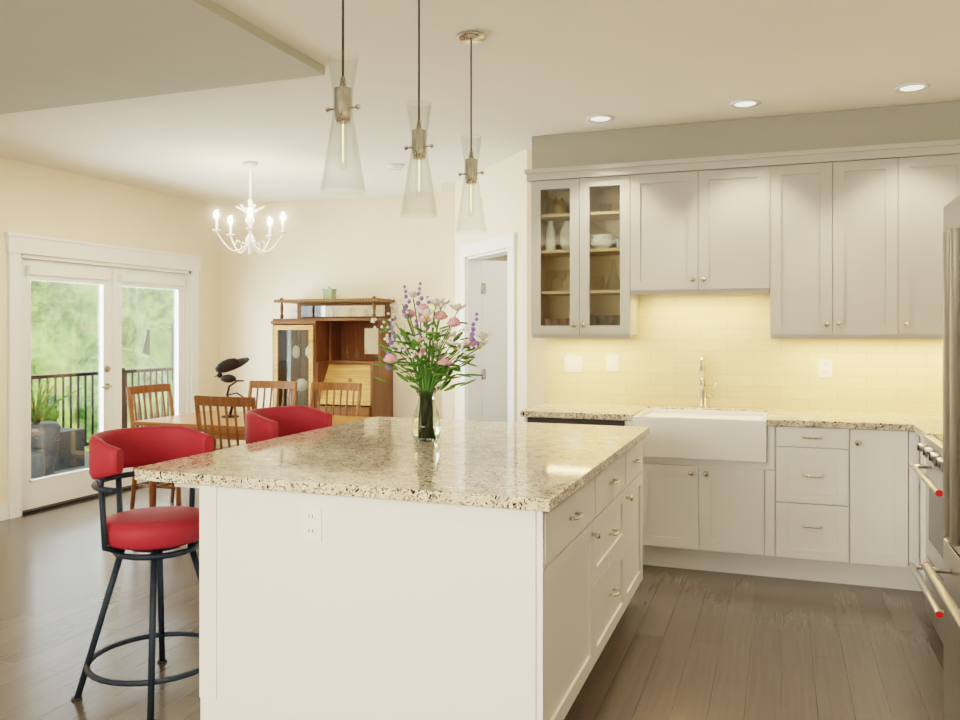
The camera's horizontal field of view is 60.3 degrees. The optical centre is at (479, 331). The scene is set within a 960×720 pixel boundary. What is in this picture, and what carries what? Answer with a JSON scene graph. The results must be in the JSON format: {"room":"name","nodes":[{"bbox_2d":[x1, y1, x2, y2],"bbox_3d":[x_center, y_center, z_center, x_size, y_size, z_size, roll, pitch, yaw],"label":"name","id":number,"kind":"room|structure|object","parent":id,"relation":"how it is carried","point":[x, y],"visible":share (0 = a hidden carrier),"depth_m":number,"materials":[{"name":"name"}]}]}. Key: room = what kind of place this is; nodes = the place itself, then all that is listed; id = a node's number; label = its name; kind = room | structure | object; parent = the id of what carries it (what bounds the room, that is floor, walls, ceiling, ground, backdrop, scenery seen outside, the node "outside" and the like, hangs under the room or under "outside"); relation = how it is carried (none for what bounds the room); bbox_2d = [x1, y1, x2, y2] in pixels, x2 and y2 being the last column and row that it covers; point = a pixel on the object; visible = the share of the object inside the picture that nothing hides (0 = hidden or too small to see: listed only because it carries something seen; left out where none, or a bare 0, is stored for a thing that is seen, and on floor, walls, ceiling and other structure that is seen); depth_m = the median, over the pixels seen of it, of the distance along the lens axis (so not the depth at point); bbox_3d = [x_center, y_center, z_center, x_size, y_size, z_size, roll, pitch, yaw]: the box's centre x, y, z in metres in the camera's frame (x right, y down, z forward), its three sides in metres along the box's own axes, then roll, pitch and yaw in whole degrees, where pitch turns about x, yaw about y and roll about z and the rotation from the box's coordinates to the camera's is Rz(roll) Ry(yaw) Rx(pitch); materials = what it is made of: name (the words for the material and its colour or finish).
{"room":"kitchen","nodes":[
{"label":"kitchen","id":0,"kind":"room"},
{"bbox_2d":[0,157,219,520],"bbox_3d":[-4.482,0.056,3.775,0.134,2.701,10.440,0,0,20],"label":"wall","id":1,"kind":"structure","parent":0,"point":[42,201],"depth_m":7.10,"materials":[{"name":"paint"}]},
{"bbox_2d":[22,259,111,510],"bbox_3d":[-3.371,0.410,6.779,0.098,1.943,0.940,0,0,20],"label":"french door","id":2,"kind":"structure","parent":1,"relation":"in","point":[44,491],"depth_m":6.74,"materials":[{"name":"paint"}]},
{"bbox_2d":[5,232,201,518],"bbox_3d":[-3.228,0.331,7.229,0.188,2.150,2.200,0,0,20],"label":"trim","id":3,"kind":"structure","parent":1,"relation":"attached to","point":[20,247],"depth_m":6.63,"materials":[{"name":"paint"}]},
{"bbox_2d":[112,267,184,487],"bbox_3d":[-3.049,0.410,7.666,0.095,1.943,0.940,0,0,20],"label":"french door","id":4,"kind":"structure","parent":1,"relation":"in","point":[135,278],"depth_m":7.59,"materials":[{"name":"paint"}]},
{"bbox_2d":[0,0,324,113],"bbox_3d":[-3.467,-1.273,1.501,3.358,0.042,6.621,0,0,20],"label":"ceiling","id":5,"kind":"structure","parent":0,"point":[57,53],"depth_m":3.71,"materials":[{"name":"paint"}]},
{"bbox_2d":[220,192,507,443],"bbox_3d":[-1.276,0.056,8.091,3.208,2.701,0.134,0,0,20],"label":"wall","id":6,"kind":"structure","parent":0,"point":[368,247],"depth_m":8.07,"materials":[{"name":"paint"}]},
{"bbox_2d":[442,183,454,418],"bbox_3d":[0.028,0.056,8.022,0.130,2.701,1.733,0,0,20],"label":"wall","id":7,"kind":"structure","parent":0,"point":[448,264],"depth_m":7.21,"materials":[{"name":"paint"}]},
{"bbox_2d":[0,482,942,719],"bbox_3d":[-0.962,1.456,3.015,7.270,0.100,12.020,0,0,20],"label":"floor","id":8,"kind":"structure","parent":0,"point":[686,644],"depth_m":3.73,"materials":[{"name":"brown wood"}]},
{"bbox_2d":[71,426,212,719],"bbox_3d":[-1.267,0.903,3.243,0.516,1.013,0.516,0,0,20],"label":"stool","id":9,"kind":"object","parent":8,"relation":"on","point":[156,532],"visible":0.81,"depth_m":3.16,"materials":[{"name":"leather"}]},
{"bbox_2d":[126,383,217,509],"bbox_3d":[-2.432,0.918,6.540,0.545,0.979,0.500,0,0,20],"label":"chair","id":10,"kind":"object","parent":8,"relation":"on","point":[138,390],"visible":0.48,"depth_m":6.52,"materials":[{"name":"brown wood"}]},
{"bbox_2d":[194,395,255,450],"bbox_3d":[-1.613,0.918,5.686,0.500,0.979,0.545,0,0,20],"label":"chair","id":11,"kind":"object","parent":8,"relation":"on","point":[220,401],"visible":0.29,"depth_m":5.45,"materials":[{"name":"brown wood"}]},
{"bbox_2d":[133,411,372,506],"bbox_3d":[-1.548,1.038,6.272,1.900,0.735,0.900,0,0,20],"label":"dining table","id":12,"kind":"object","parent":8,"relation":"on","point":[188,420],"visible":0.27,"depth_m":6.16,"materials":[{"name":"brown wood"}]},
{"bbox_2d":[214,357,248,417],"bbox_3d":[-1.965,0.437,6.477,0.297,0.466,0.164,0,0,20],"label":"bird sculpture","id":13,"kind":"object","parent":12,"relation":"on","point":[228,365],"visible":0.94,"depth_m":6.46,"materials":[{"name":"black metal"}]},
{"bbox_2d":[216,381,296,449],"bbox_3d":[-1.865,0.918,6.922,0.500,0.979,0.545,0,0,20],"label":"chair","id":14,"kind":"object","parent":8,"relation":"on","point":[283,385],"visible":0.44,"depth_m":7.14,"materials":[{"name":"brown wood"}]},
{"bbox_2d":[245,406,331,443],"bbox_3d":[-0.932,0.903,4.164,0.516,1.013,0.516,0,0,20],"label":"stool","id":15,"kind":"object","parent":8,"relation":"on","point":[263,424],"visible":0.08,"depth_m":4.33,"materials":[{"name":"leather"}]},
{"bbox_2d":[271,286,394,416],"bbox_3d":[-1.399,0.488,7.815,1.095,1.835,0.458,0,0,20],"label":"hutch","id":16,"kind":"object","parent":8,"relation":"on","point":[329,337],"visible":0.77,"depth_m":7.79,"materials":[{"name":"brown wood"}]},
{"bbox_2d":[309,382,361,415],"bbox_3d":[-1.282,0.918,6.710,0.500,0.979,0.545,0,0,20],"label":"chair","id":17,"kind":"object","parent":8,"relation":"on","point":[334,386],"visible":0.27,"depth_m":6.94,"materials":[{"name":"brown wood"}]},
{"bbox_2d":[175,432,648,719],"bbox_3d":[-0.146,0.968,3.584,1.466,0.875,1.904,0,0,20],"label":"kitchen island","id":18,"kind":"object","parent":8,"relation":"on","point":[382,568],"depth_m":2.69,"materials":[{"name":"paint"}]},
{"bbox_2d":[134,416,648,511],"bbox_3d":[-0.195,0.511,3.606,1.560,0.038,1.952,0,0,20],"label":"island countertop","id":19,"kind":"structure","parent":18,"relation":"on","point":[508,466],"depth_m":3.08,"materials":[{"name":"beige stone"}]},
{"bbox_2d":[371,282,492,441],"bbox_3d":[-0.220,0.135,3.721,0.548,0.713,0.489,0,0,20],"label":"vase","id":20,"kind":"object","parent":19,"relation":"on","point":[426,425],"visible":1,"depth_m":3.68,"materials":[{"name":"clear glass"}]},
{"bbox_2d":[525,419,619,425],"bbox_3d":[0.715,0.970,5.357,0.698,0.872,0.673,0,0,20],"label":"dishwasher","id":21,"kind":"object","parent":8,"relation":"on","point":[611,422],"depth_m":5.03,"materials":[{"name":"metal"}]},
{"bbox_2d":[620,423,775,576],"bbox_3d":[1.377,0.968,5.114,0.843,0.876,0.675,0,0,20],"label":"base cabinet","id":22,"kind":"object","parent":8,"relation":"on","point":[699,514],"depth_m":4.79,"materials":[{"name":"paint"}]},
{"bbox_2d":[520,403,911,430],"bbox_3d":[1.395,0.511,5.098,2.185,0.038,0.709,0,0,20],"label":"countertop","id":23,"kind":"structure","parent":22,"relation":"on","point":[777,416],"depth_m":4.96,"materials":[{"name":"beige stone"}]},
{"bbox_2d":[632,407,767,462],"bbox_3d":[1.346,0.617,5.014,0.745,0.233,0.556,0,0,20],"label":"sink","id":24,"kind":"object","parent":23,"relation":"in","point":[674,432],"depth_m":4.77,"materials":[{"name":"white ceramic"}]},
{"bbox_2d":[696,355,715,406],"bbox_3d":[1.451,0.319,5.290,0.111,0.345,0.187,0,0,20],"label":"faucet","id":25,"kind":"object","parent":23,"relation":"on","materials":[{"name":"silver metal"}]},
{"bbox_2d":[776,427,867,585],"bbox_3d":[1.962,0.968,4.902,0.503,0.876,0.675,0,0,20],"label":"base cabinet","id":26,"kind":"object","parent":8,"relation":"on","point":[822,472],"depth_m":4.59,"materials":[{"name":"paint"}]},
{"bbox_2d":[868,431,915,590],"bbox_3d":[2.295,0.968,4.781,0.338,0.876,0.675,0,0,20],"label":"base cabinet","id":27,"kind":"object","parent":8,"relation":"on","point":[891,482],"depth_m":4.47,"materials":[{"name":"paint"}]},
{"bbox_2d":[896,411,942,438],"bbox_3d":[2.683,0.511,4.403,0.712,0.038,1.133,0,0,20],"label":"countertop","id":28,"kind":"structure","parent":27,"relation":"on","point":[930,423],"depth_m":4.52,"materials":[{"name":"beige stone"}]},
{"bbox_2d":[916,435,926,590],"bbox_3d":[2.577,0.968,4.065,0.677,0.876,0.424,0,0,20],"label":"base cabinet","id":29,"kind":"object","parent":8,"relation":"on","point":[921,554],"depth_m":4.37,"materials":[{"name":"paint"}]},
{"bbox_2d":[908,434,945,642],"bbox_3d":[2.302,0.911,3.486,0.795,0.990,0.836,0,0,20],"label":"range","id":30,"kind":"object","parent":8,"relation":"on","point":[930,448],"visible":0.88,"depth_m":3.72,"materials":[{"name":"silver metal"}]},
{"bbox_2d":[922,195,959,719],"bbox_3d":[1.708,0.501,2.079,0.949,1.810,1.001,0,0,20],"label":"fridge","id":31,"kind":"object","parent":8,"relation":"on","point":[948,590],"visible":1,"depth_m":2.27,"materials":[{"name":"metal"}]},
{"bbox_2d":[0,0,959,205],"bbox_3d":[-0.962,-1.345,3.015,7.270,0.100,12.020,0,0,20],"label":"ceiling","id":32,"kind":"structure","parent":0,"point":[546,67],"depth_m":4.39,"materials":[{"name":"paint"}]},
{"bbox_2d":[212,162,286,255],"bbox_3d":[-1.755,-0.936,6.372,0.553,0.714,0.531,0,0,20],"label":"chandelier","id":33,"kind":"object","parent":32,"relation":"hanging from","point":[250,239],"visible":1,"depth_m":6.33,"materials":[{"name":"white metal"}]},
{"bbox_2d":[320,0,364,193],"bbox_3d":[-0.425,-0.863,2.564,0.140,0.860,0.140,0,0,20],"label":"pendant light","id":34,"kind":"object","parent":32,"relation":"hanging from","point":[342,108],"visible":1,"depth_m":2.56,"materials":[{"name":"clear glass"}]},
{"bbox_2d":[387,164,402,169],"bbox_3d":[-0.662,-1.277,6.434,0.130,0.032,0.130,0,0,20],"label":"smoke detector","id":35,"kind":"object","parent":32,"relation":"attached to","point":[394,166],"visible":1,"depth_m":6.39,"materials":[{"name":"white plastic"}]},
{"bbox_2d":[400,0,437,217],"bbox_3d":[-0.229,-0.863,3.102,0.140,0.860,0.140,0,0,20],"label":"pendant light","id":36,"kind":"object","parent":32,"relation":"hanging from","point":[418,148],"visible":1,"depth_m":3.10,"materials":[{"name":"clear glass"}]},
{"bbox_2d":[456,31,486,233],"bbox_3d":[-0.039,-0.863,3.624,0.140,0.860,0.140,0,0,20],"label":"pendant light","id":37,"kind":"object","parent":32,"relation":"hanging from","point":[470,38],"visible":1,"depth_m":3.62,"materials":[{"name":"clear glass"}]},
{"bbox_2d":[586,115,613,121],"bbox_3d":[0.729,-1.290,5.019,0.170,0.006,0.170,0,0,20],"label":"recessed light","id":38,"kind":"object","parent":32,"relation":"in","point":[600,118],"visible":0.96,"depth_m":5.01,"materials":[{"name":"white plastic"}]},
{"bbox_2d":[729,99,760,107],"bbox_3d":[1.503,-1.290,4.690,0.170,0.006,0.170,0,0,20],"label":"recessed light","id":39,"kind":"object","parent":32,"relation":"in","point":[746,103],"visible":0.96,"depth_m":4.68,"materials":[{"name":"white plastic"}]},
{"bbox_2d":[894,82,929,92],"bbox_3d":[2.289,-1.290,4.381,0.170,0.006,0.170,0,0,20],"label":"recessed light","id":40,"kind":"object","parent":32,"relation":"in","point":[911,87],"visible":0.98,"depth_m":4.37,"materials":[{"name":"white plastic"}]},
{"bbox_2d":[455,149,526,421],"bbox_3d":[0.113,0.056,6.550,0.120,2.701,1.432,0,0,-23],"label":"wall","id":41,"kind":"structure","parent":0,"point":[502,191],"depth_m":6.21,"materials":[{"name":"paint"}]},
{"bbox_2d":[459,232,516,421],"bbox_3d":[0.106,0.343,6.547,0.156,2.126,1.392,0,0,-23],"label":"trim","id":42,"kind":"structure","parent":41,"relation":"attached to","point":[472,256],"depth_m":6.92,"materials":[{"name":"paint"}]},
{"bbox_2d":[481,260,507,421],"bbox_3d":[0.412,0.398,7.119,0.676,1.992,0.584,0,0,20],"label":"pantry door","id":43,"kind":"structure","parent":41,"relation":"in","point":[494,293],"depth_m":7.00,"materials":[{"name":"paint"}]},
{"bbox_2d":[527,149,533,407],"bbox_3d":[0.355,0.056,5.927,0.002,2.701,0.132,0,0,20],"label":"wall","id":44,"kind":"structure","parent":0,"point":[530,341],"depth_m":5.86,"materials":[{"name":"paint"}]},
{"bbox_2d":[532,101,959,168],"bbox_3d":[1.779,-1.182,5.154,2.928,0.224,0.344,0,0,20],"label":"wall","id":45,"kind":"structure","parent":0,"point":[939,121],"depth_m":5.01,"materials":[{"name":"beige paint"}]},
{"bbox_2d":[628,155,771,294],"bbox_3d":[1.409,-0.648,5.277,0.839,0.782,0.357,0,0,20],"label":"upper cabinet","id":46,"kind":"object","parent":45,"relation":"attached to","point":[697,226],"depth_m":5.10,"materials":[{"name":"paint"}]},
{"bbox_2d":[545,291,959,439],"bbox_3d":[1.643,0.117,4.782,2.927,0.749,1.133,0,0,20],"label":"backsplash","id":47,"kind":"structure","parent":45,"relation":"attached to","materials":[{"name":"tile"}]},
{"bbox_2d":[756,147,911,338],"bbox_3d":[2.127,-0.509,5.016,0.820,1.061,0.357,0,0,20],"label":"upper cabinet","id":48,"kind":"object","parent":45,"relation":"attached to","point":[842,220],"depth_m":4.83,"materials":[{"name":"paint"}]},
{"bbox_2d":[912,143,959,338],"bbox_3d":[2.592,-0.509,4.847,0.427,1.061,0.357,0,0,20],"label":"upper cabinet","id":49,"kind":"object","parent":45,"relation":"attached to","point":[935,166],"depth_m":4.68,"materials":[{"name":"paint"}]},
{"label":"outside","id":50,"kind":"structure","parent":0,"visible":0},
{"bbox_2d":[31,280,174,479],"bbox_3d":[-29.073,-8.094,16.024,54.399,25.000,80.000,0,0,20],"label":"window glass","id":51,"kind":"object","parent":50,"point":[49,358],"depth_m":12.46,"materials":[{"name":"clear glass"}]}
]}

